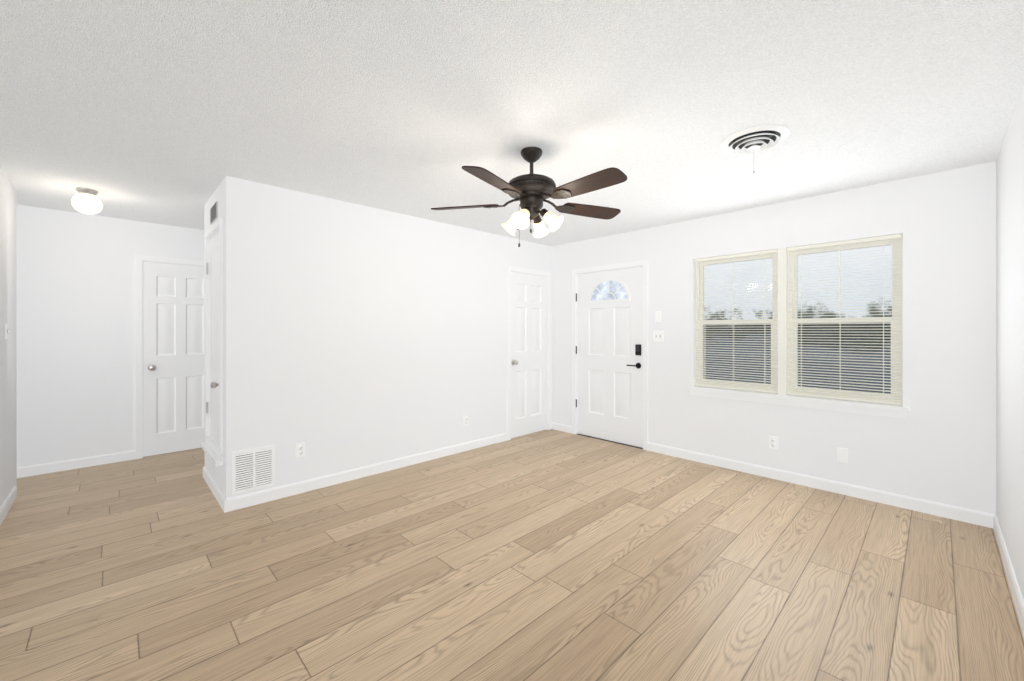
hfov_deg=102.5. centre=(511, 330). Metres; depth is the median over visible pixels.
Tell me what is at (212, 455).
trim
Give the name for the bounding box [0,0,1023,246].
ceiling
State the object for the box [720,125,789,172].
ceiling vent
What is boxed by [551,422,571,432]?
baseboard
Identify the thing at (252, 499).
baseboard
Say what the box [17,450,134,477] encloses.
baseboard
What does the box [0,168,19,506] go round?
wall
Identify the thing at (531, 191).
fan
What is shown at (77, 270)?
wall
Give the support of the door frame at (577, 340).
attached to the wall at (941, 452)
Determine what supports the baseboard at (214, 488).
attached to the wall at (213, 470)
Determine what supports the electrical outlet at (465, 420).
attached to the wall at (356, 336)
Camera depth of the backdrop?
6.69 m
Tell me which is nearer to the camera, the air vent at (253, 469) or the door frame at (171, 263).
the air vent at (253, 469)
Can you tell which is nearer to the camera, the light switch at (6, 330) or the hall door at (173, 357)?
the light switch at (6, 330)
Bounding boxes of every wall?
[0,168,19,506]
[20,205,199,466]
[200,230,203,260]
[204,185,219,488]
[220,176,551,498]
[552,162,991,513]
[992,82,1023,600]
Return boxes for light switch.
[5,323,9,338]
[653,331,663,341]
[655,312,660,321]
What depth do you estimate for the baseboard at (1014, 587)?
2.12 m
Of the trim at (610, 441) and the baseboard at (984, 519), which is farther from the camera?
the trim at (610, 441)
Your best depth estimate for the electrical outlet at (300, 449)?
3.33 m
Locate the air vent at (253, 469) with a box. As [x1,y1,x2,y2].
[232,445,274,494]
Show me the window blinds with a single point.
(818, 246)
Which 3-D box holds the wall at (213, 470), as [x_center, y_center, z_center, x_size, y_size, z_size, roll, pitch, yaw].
[-2.381,0.095,3.387,0.120,2.440,0.720,0,0,-44]
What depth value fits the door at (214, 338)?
3.42 m
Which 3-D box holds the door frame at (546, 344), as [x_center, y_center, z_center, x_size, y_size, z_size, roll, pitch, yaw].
[0.180,0.297,5.248,0.681,2.035,0.120,0,0,-44]
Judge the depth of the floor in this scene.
2.18 m
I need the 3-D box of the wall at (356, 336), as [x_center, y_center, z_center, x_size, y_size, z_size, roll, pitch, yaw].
[-0.827,0.095,4.290,3.610,2.440,0.140,0,0,-44]
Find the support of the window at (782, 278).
in the wall at (941, 452)
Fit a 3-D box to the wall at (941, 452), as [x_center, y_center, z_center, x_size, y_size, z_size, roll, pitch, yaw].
[1.175,0.095,4.916,0.140,2.440,6.220,0,0,-44]
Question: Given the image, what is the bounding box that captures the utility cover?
[210,201,217,224]
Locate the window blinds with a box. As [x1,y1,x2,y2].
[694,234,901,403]
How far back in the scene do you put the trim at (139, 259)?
4.22 m
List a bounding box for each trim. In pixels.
[135,255,204,458]
[201,442,222,465]
[578,434,642,448]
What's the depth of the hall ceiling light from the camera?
3.25 m
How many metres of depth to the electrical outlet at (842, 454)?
3.30 m
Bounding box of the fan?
[431,147,626,246]
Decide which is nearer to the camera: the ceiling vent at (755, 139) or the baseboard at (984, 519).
the ceiling vent at (755, 139)
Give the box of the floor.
[0,429,1023,680]
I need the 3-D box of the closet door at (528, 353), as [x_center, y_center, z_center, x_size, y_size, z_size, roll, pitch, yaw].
[0.226,0.297,5.200,0.672,2.025,0.106,0,0,-44]
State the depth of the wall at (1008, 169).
2.22 m
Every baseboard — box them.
[0,486,16,524]
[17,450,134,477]
[203,466,225,510]
[224,433,506,512]
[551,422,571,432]
[648,442,994,527]
[993,515,1023,635]
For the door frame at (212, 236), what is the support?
attached to the wall at (213, 470)
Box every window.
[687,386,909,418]
[696,235,902,404]
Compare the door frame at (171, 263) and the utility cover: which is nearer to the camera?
the utility cover
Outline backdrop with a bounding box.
[705,245,891,319]
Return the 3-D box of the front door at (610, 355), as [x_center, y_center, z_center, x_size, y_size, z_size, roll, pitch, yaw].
[1.152,0.297,4.903,0.098,2.025,0.916,0,0,-44]
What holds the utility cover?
attached to the wall at (213, 470)
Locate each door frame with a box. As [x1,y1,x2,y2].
[143,261,204,266]
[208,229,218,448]
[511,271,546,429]
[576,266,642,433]
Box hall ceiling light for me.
[71,187,102,213]
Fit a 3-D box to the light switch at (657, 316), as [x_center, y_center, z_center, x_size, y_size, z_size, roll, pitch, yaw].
[1.573,-0.147,4.425,0.009,0.115,0.070,0,0,-44]
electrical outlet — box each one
[296,442,304,457]
[463,415,468,426]
[769,436,777,449]
[837,447,847,462]
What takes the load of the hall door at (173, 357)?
in the wall at (77, 270)
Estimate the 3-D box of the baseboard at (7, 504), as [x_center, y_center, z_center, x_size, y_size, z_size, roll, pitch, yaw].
[-2.059,1.269,1.321,0.013,0.092,5.300,0,0,-44]
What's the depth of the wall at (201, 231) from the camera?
4.59 m
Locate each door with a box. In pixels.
[143,262,204,456]
[206,232,218,445]
[511,272,545,437]
[576,267,642,447]

